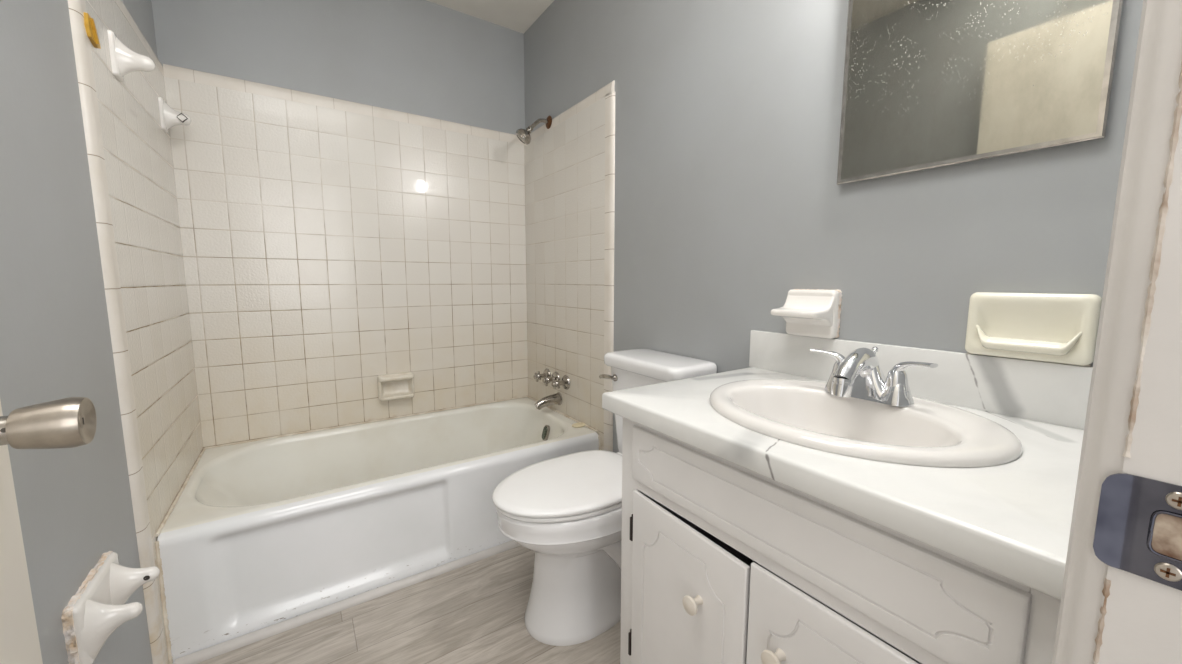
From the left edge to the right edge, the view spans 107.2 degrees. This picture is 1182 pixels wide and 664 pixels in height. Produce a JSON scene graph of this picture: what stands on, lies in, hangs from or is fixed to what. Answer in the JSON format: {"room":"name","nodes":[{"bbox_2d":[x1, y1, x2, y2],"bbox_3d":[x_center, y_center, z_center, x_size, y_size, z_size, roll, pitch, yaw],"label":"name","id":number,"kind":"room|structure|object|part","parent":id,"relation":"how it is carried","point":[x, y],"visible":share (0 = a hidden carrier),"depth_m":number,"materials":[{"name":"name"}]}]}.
{"room":"bathroom","nodes":[
{"label":"bathroom","id":0,"kind":"room"},
{"bbox_2d":[0,0,157,663],"bbox_3d":[-1.005,-0.220,0.715,0.100,2.404,2.510,-4,8,-34],"label":"wall","id":1,"kind":"structure","parent":0,"point":[75,507],"depth_m":0.81,"materials":[{"name":"paint"}]},
{"bbox_2d":[61,551,159,663],"bbox_3d":[-0.935,0.536,0.868,0.090,0.134,0.212,-4,8,-34],"label":"toilet paper holder","id":2,"kind":"object","parent":1,"relation":"attached to","point":[98,607],"visible":1,"depth_m":0.81,"materials":[{"name":"white ceramic"}]},
{"bbox_3d":[-0.959,0.539,0.853,0.012,0.129,0.202,-4,8,-34],"label":"plate","id":3,"kind":"part","parent":2,"relation":"part of","materials":[{"name":"white ceramic"}]},
{"bbox_3d":[-0.888,0.544,0.815,0.072,0.128,0.060,-4,8,-34],"label":"holder arm","id":4,"kind":"part","parent":2,"relation":"part of","materials":[{"name":"white ceramic"}]},
{"bbox_3d":[-0.958,0.531,0.919,0.072,0.128,0.060,-4,8,-34],"label":"holder arm","id":5,"kind":"part","parent":2,"relation":"part of","materials":[{"name":"white ceramic"}]},
{"bbox_2d":[68,0,166,663],"bbox_3d":[-1.146,0.035,1.059,0.014,1.818,0.050,-4,8,-34],"label":"trim","id":6,"kind":"structure","parent":1,"relation":"attached to","point":[81,42],"depth_m":1.04,"materials":[{"name":"ceramic"}]},
{"bbox_2d":[114,0,163,75],"bbox_3d":[-1.364,-0.931,1.275,0.014,0.050,0.830,-4,8,-34],"label":"trim","id":7,"kind":"structure","parent":1,"relation":"attached to","point":[119,3],"depth_m":1.36,"materials":[{"name":"tile"}]},
{"bbox_2d":[85,0,203,663],"bbox_3d":[-1.378,-0.006,1.403,0.014,1.818,0.784,-4,8,-34],"label":"tiled wall","id":8,"kind":"structure","parent":1,"relation":"attached to","point":[138,157],"depth_m":1.28,"materials":[{"name":"tile"}]},
{"bbox_2d":[84,12,100,48],"bbox_3d":[-1.155,-0.696,1.011,0.012,0.056,0.068,-4,8,-34],"label":"hook","id":9,"kind":"object","parent":8,"relation":"attached to","point":[90,27],"visible":1,"depth_m":1.00,"materials":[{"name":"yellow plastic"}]},
{"bbox_2d":[107,30,154,81],"bbox_3d":[-1.218,-0.725,1.160,0.080,0.109,0.054,-4,8,-34],"label":"towel bar bracket","id":10,"kind":"object","parent":8,"relation":"attached to","point":[124,61],"visible":1,"depth_m":1.14,"materials":[{"name":"white ceramic"}]},
{"bbox_3d":[-1.245,-0.723,1.141,0.013,0.109,0.054,-4,8,-34],"label":"foot plate","id":11,"kind":"part","parent":10,"relation":"part of","materials":[{"name":"white ceramic"}]},
{"bbox_3d":[-1.213,-0.726,1.163,0.070,0.104,0.050,-4,8,-34],"label":"bracket arm","id":12,"kind":"part","parent":10,"relation":"part of","materials":[{"name":"white ceramic"}]},
{"bbox_2d":[158,97,190,132],"bbox_3d":[-1.492,-0.773,1.566,0.080,0.109,0.054,-4,8,-34],"label":"towel bar bracket","id":13,"kind":"object","parent":8,"relation":"attached to","point":[169,118],"visible":1,"depth_m":1.55,"materials":[{"name":"white ceramic"}]},
{"bbox_3d":[-1.520,-0.771,1.547,0.013,0.109,0.054,-4,8,-34],"label":"foot plate","id":14,"kind":"part","parent":13,"relation":"part of","materials":[{"name":"white ceramic"}]},
{"bbox_3d":[-1.488,-0.774,1.569,0.070,0.104,0.050,-4,8,-34],"label":"bracket arm","id":15,"kind":"part","parent":13,"relation":"part of","materials":[{"name":"white ceramic"}]},
{"bbox_2d":[174,540,520,663],"bbox_3d":[-0.554,0.876,1.601,1.436,0.022,0.020,-4,8,-34],"label":"trim","id":16,"kind":"structure","parent":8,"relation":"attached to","point":[230,645],"depth_m":1.41,"materials":[{"name":"paint"}]},
{"bbox_2d":[151,0,524,134],"bbox_3d":[-1.013,-0.387,2.141,1.686,2.404,0.100,-4,8,-34],"label":"wall","id":17,"kind":"structure","parent":0,"point":[425,58],"depth_m":1.97,"materials":[{"name":"paint"}]},
{"bbox_2d":[163,64,523,144],"bbox_3d":[-0.981,-1.018,2.020,1.458,0.050,0.012,-4,8,-34],"label":"trim","id":18,"kind":"structure","parent":17,"relation":"attached to","point":[170,71],"depth_m":1.89,"materials":[{"name":"tile"}]},
{"bbox_2d":[164,77,527,447],"bbox_3d":[-0.982,-0.240,2.111,1.458,1.518,0.012,-4,8,-34],"label":"tiled wall","id":19,"kind":"structure","parent":17,"relation":"attached to","point":[327,252],"depth_m":1.98,"materials":[{"name":"tile"}]},
{"bbox_2d":[377,372,414,400],"bbox_3d":[-0.957,0.269,2.146,0.163,0.124,0.066,-4,8,-34],"label":"soap dish","id":20,"kind":"object","parent":19,"relation":"attached to","point":[393,386],"visible":1,"depth_m":2.15,"materials":[{"name":"ceramic"}]},
{"bbox_2d":[381,393,413,400],"bbox_3d":[-0.949,0.319,2.139,0.151,0.021,0.036,-4,8,-34],"label":"tray","id":21,"kind":"object","parent":20,"relation":"on","point":[384,397],"depth_m":2.14,"materials":[{"name":"ceramic"}]},
{"bbox_2d":[197,546,620,663],"bbox_3d":[0.014,1.017,0.755,1.850,0.060,3.820,-4,8,-34],"label":"floor","id":22,"kind":"structure","parent":0,"point":[473,613],"depth_m":1.33,"materials":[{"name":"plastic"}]},
{"bbox_2d":[157,397,598,663],"bbox_3d":[-0.771,0.659,1.899,1.455,0.383,0.747,-4,8,-34],"label":"bathtub","id":23,"kind":"object","parent":22,"relation":"on","point":[260,534],"visible":0.95,"depth_m":1.55,"materials":[{"name":"ceramic"}]},
{"bbox_2d":[155,396,600,663],"bbox_3d":[-0.768,0.647,1.894,1.467,0.378,0.760,-4,8,-34],"label":"caulk","id":24,"kind":"structure","parent":23,"relation":"attached to","point":[159,560],"depth_m":1.53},
{"bbox_3d":[-0.230,0.514,2.216,0.038,0.070,0.034,-4,8,-34],"label":"overflow plate","id":25,"kind":"part","parent":23,"relation":"part of","materials":[{"name":"metal"}]},
{"bbox_3d":[-0.228,0.514,2.217,0.037,0.080,0.039,-4,8,-34],"label":"overflow trim","id":26,"kind":"part","parent":23,"relation":"part of","materials":[{"name":"silver metal"}]},
{"bbox_2d":[572,422,584,427],"bbox_3d":[-0.058,0.441,2.067,0.072,0.010,0.052,-4,8,-34],"label":"soap bar","id":27,"kind":"object","parent":23,"relation":"on","point":[580,424],"visible":1,"depth_m":2.05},
{"bbox_2d":[492,349,716,645],"bbox_3d":[0.021,0.503,1.406,0.689,0.810,0.393,-4,8,-34],"label":"toilet","id":28,"kind":"object","parent":22,"relation":"on","point":[566,510],"visible":0.61,"depth_m":1.30,"materials":[{"name":"ceramic"}]},
{"bbox_3d":[-0.059,0.463,1.356,0.505,0.019,0.358,-4,8,-34],"label":"lid","id":29,"kind":"part","parent":28,"relation":"part of","materials":[{"name":"plastic"}]},
{"bbox_3d":[-0.045,0.699,1.393,0.517,0.423,0.369,-4,8,-34],"label":"bowl","id":30,"kind":"part","parent":28,"relation":"part of","materials":[{"name":"white ceramic"}]},
{"bbox_3d":[0.062,0.163,1.583,0.024,0.026,0.083,-6,9,-41],"label":"flush lever","id":31,"kind":"part","parent":28,"relation":"part of","materials":[{"name":"silver metal"}]},
{"bbox_3d":[0.233,0.300,1.521,0.178,0.338,0.358,-4,8,-34],"label":"tank","id":32,"kind":"part","parent":28,"relation":"part of","materials":[{"name":"white ceramic"}]},
{"bbox_3d":[0.225,0.110,1.494,0.203,0.050,0.387,-4,8,-34],"label":"tank lid","id":33,"kind":"part","parent":28,"relation":"part of","materials":[{"name":"white ceramic"}]},
{"bbox_2d":[620,417,1060,663],"bbox_3d":[0.466,0.584,0.862,0.558,0.776,0.713,-4,8,-34],"label":"vanity cabinet","id":34,"kind":"object","parent":22,"relation":"on","point":[723,561],"visible":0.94,"depth_m":0.66,"materials":[{"name":"paint"}]},
{"bbox_3d":[0.176,0.639,0.865,0.010,0.561,0.293,-4,8,-34],"label":"cabinet door","id":35,"kind":"part","parent":34,"relation":"part of","materials":[{"name":"paint"}]},
{"bbox_3d":[0.187,0.495,0.794,0.032,0.033,0.033,-4,8,-34],"label":"door knob","id":36,"kind":"part","parent":34,"relation":"part of","materials":[{"name":"beige ceramic"}]},
{"bbox_3d":[0.278,0.495,0.658,0.032,0.033,0.033,-4,8,-34],"label":"door knob","id":37,"kind":"part","parent":34,"relation":"part of","materials":[{"name":"beige ceramic"}]},
{"bbox_3d":[0.347,0.665,0.612,0.010,0.554,0.310,-4,8,-34],"label":"cabinet door","id":38,"kind":"part","parent":34,"relation":"part of","materials":[{"name":"paint"}]},
{"bbox_2d":[602,330,1092,599],"bbox_3d":[0.463,0.122,0.827,0.550,0.148,0.762,-4,8,-34],"label":"countertop","id":39,"kind":"structure","parent":34,"relation":"on","point":[1012,520],"depth_m":0.65,"materials":[{"name":"stone"}]},
{"bbox_2d":[709,379,1022,467],"bbox_3d":[0.471,0.212,0.835,0.435,0.148,0.501,-4,8,-34],"label":"sink","id":40,"kind":"object","parent":39,"relation":"in","point":[931,433],"visible":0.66,"depth_m":0.79,"materials":[{"name":"white ceramic"}]},
{"bbox_2d":[810,347,937,406],"bbox_3d":[0.555,0.081,0.879,0.171,0.104,0.180,1,7,9],"label":"sink faucet","id":41,"kind":"object","parent":39,"relation":"on","point":[859,374],"visible":1,"depth_m":0.84,"materials":[{"name":"silver metal"}]},
{"bbox_3d":[0.517,0.058,0.941,0.025,0.040,0.077,-6,9,-44],"label":"lever","id":42,"kind":"part","parent":41,"relation":"part of","materials":[{"name":"silver metal"}]},
{"bbox_3d":[0.534,0.093,0.929,0.051,0.068,0.051,-4,8,-34],"label":"handle post","id":43,"kind":"part","parent":41,"relation":"part of","materials":[{"name":"silver metal"}]},
{"bbox_3d":[0.530,0.075,0.861,0.149,0.086,0.035,-4,8,-34],"label":"spout","id":44,"kind":"part","parent":41,"relation":"part of","materials":[{"name":"silver metal"}]},
{"bbox_3d":[0.581,0.079,0.896,0.012,0.098,0.012,-4,8,-34],"label":"lift rod","id":45,"kind":"part","parent":41,"relation":"part of","materials":[{"name":"silver metal"}]},
{"bbox_3d":[0.592,0.104,0.843,0.051,0.068,0.051,-4,8,-34],"label":"handle post","id":46,"kind":"part","parent":41,"relation":"part of","materials":[{"name":"silver metal"}]},
{"bbox_3d":[0.600,0.072,0.818,0.025,0.040,0.077,-3,7,-23],"label":"lever","id":47,"kind":"part","parent":41,"relation":"part of","materials":[{"name":"silver metal"}]},
{"bbox_2d":[427,0,553,33],"bbox_3d":[-0.340,-1.495,1.013,1.730,0.060,2.510,-4,8,-34],"label":"ceiling","id":48,"kind":"structure","parent":0,"point":[516,15],"depth_m":2.16,"materials":[{"name":"paint"}]},
{"bbox_2d":[524,0,1142,452],"bbox_3d":[0.342,-0.316,1.548,0.100,2.404,2.402,-4,8,-34],"label":"wall","id":49,"kind":"structure","parent":0,"point":[729,201],"depth_m":1.20,"materials":[{"name":"paint"}]},
{"bbox_2d":[524,97,604,449],"bbox_3d":[-0.155,-0.100,2.217,0.014,1.818,0.786,-4,8,-34],"label":"tiled wall","id":50,"kind":"structure","parent":49,"relation":"attached to","point":[564,166],"depth_m":2.11,"materials":[{"name":"tile"}]},
{"bbox_2d":[515,115,551,144],"bbox_3d":[-0.288,-0.996,2.143,0.176,0.157,0.084,-4,8,-34],"label":"shower head","id":51,"kind":"object","parent":50,"relation":"attached to","point":[523,135],"visible":1,"depth_m":2.12},
{"bbox_3d":[-0.253,-1.023,2.147,0.110,0.065,0.019,-5,8,-36],"label":"shower arm","id":52,"kind":"part","parent":51,"relation":"part of","materials":[{"name":"silver metal"}]},
{"bbox_2d":[534,392,561,409],"bbox_3d":[-0.225,0.356,2.234,0.142,0.076,0.068,-4,8,-34],"label":"tub spout","id":53,"kind":"object","parent":50,"relation":"attached to","point":[553,399],"visible":1,"depth_m":2.22,"materials":[{"name":"silver metal"}]},
{"bbox_2d":[533,368,569,389],"bbox_3d":[-0.213,0.246,2.256,0.083,0.074,0.274,-4,8,-34],"label":"tub valve","id":54,"kind":"object","parent":50,"relation":"attached to","point":[555,379],"visible":1,"depth_m":2.23,"materials":[{"name":"silver metal"}]},
{"bbox_3d":[-0.288,0.238,2.326,0.037,0.065,0.065,-4,8,-34],"label":"cross handle","id":55,"kind":"part","parent":54,"relation":"part of","materials":[{"name":"silver metal"}]},
{"bbox_3d":[-0.232,0.248,2.244,0.037,0.068,0.068,-4,8,-34],"label":"cross handle","id":56,"kind":"part","parent":54,"relation":"part of","materials":[{"name":"silver metal"}]},
{"bbox_3d":[-0.177,0.258,2.161,0.037,0.062,0.062,-4,8,-34],"label":"cross handle","id":57,"kind":"part","parent":54,"relation":"part of","materials":[{"name":"silver metal"}]},
{"bbox_2d":[524,80,614,144],"bbox_3d":[-0.142,-1.026,2.090,0.014,0.050,0.830,-4,8,-34],"label":"trim","id":58,"kind":"structure","parent":49,"relation":"attached to","point":[609,88],"depth_m":1.96,"materials":[{"name":"tile"}]},
{"bbox_2d":[604,92,614,451],"bbox_3d":[0.077,-0.062,1.872,0.014,1.823,0.050,-4,8,-34],"label":"trim","id":59,"kind":"structure","parent":49,"relation":"attached to","point":[610,98],"depth_m":1.83,"materials":[{"name":"tile"}]},
{"bbox_2d":[771,289,841,338],"bbox_3d":[0.536,-0.047,1.099,0.112,0.121,0.130,-4,8,-34],"label":"cup holder","id":60,"kind":"object","parent":49,"relation":"attached to","point":[806,312],"visible":1,"depth_m":1.08,"materials":[{"name":"white ceramic"}]},
{"bbox_2d":[771,295,834,325],"bbox_3d":[0.524,-0.056,1.089,0.083,0.085,0.123,-4,8,-34],"label":"shelf","id":61,"kind":"object","parent":60,"relation":"attached to","point":[798,310],"depth_m":1.08,"materials":[{"name":"white ceramic"}]},
{"bbox_2d":[749,330,1092,429],"bbox_3d":[0.685,0.085,0.973,0.014,0.109,0.762,-4,8,-34],"label":"backsplash","id":62,"kind":"structure","parent":49,"relation":"attached to","point":[1047,392],"depth_m":0.87,"materials":[{"name":"stone"}]},
{"bbox_2d":[837,0,1122,184],"bbox_3d":[0.715,-0.589,0.848,0.021,0.514,0.421,-4,8,-34],"label":"mirror","id":63,"kind":"object","parent":49,"relation":"attached to","point":[928,84],"visible":1,"depth_m":0.83,"materials":[{"name":"mirror"}]},
{"bbox_2d":[965,292,1101,366],"bbox_3d":[0.789,-0.009,0.790,0.040,0.122,0.170,-4,8,-34],"label":"soap holder","id":64,"kind":"object","parent":49,"relation":"attached to","point":[1059,328],"visible":0.98,"depth_m":0.78,"materials":[{"name":"beige ceramic"}]},
{"bbox_3d":[0.321,-0.154,0.165,1.686,2.404,0.113,-4,8,-34],"label":"wall","id":65,"kind":"structure","parent":0,"visible":0},
{"bbox_2d":[0,397,96,663],"bbox_3d":[-0.400,0.013,0.166,0.111,2.030,0.659,-4,8,-33],"label":"door","id":66,"kind":"structure","parent":65,"relation":"in","point":[70,422],"depth_m":0.43,"materials":[{"name":"paint"}]},
{"bbox_3d":[-0.544,0.091,0.402,0.040,0.063,0.063,-4,8,-34],"label":"knob stem","id":67,"kind":"part","parent":66,"relation":"part of","materials":[{"name":"silver metal"}]},
{"bbox_3d":[-0.518,0.089,0.419,0.046,0.049,0.049,-4,8,-34],"label":"knob","id":68,"kind":"part","parent":66,"relation":"part of","materials":[{"name":"silver metal"}]},
{"bbox_2d":[1052,0,1181,663],"bbox_3d":[0.050,0.007,0.011,0.808,2.119,0.131,-4,8,-34],"label":"door frame","id":69,"kind":"structure","parent":65,"relation":"attached to","point":[1121,602],"depth_m":0.24,"materials":[{"name":"paint"}]},
{"bbox_3d":[0.319,0.112,0.235,0.003,0.057,0.060,-5,8,-36],"label":"strike plate","id":70,"kind":"part","parent":69,"relation":"part of","materials":[{"name":"metal"}]}
]}

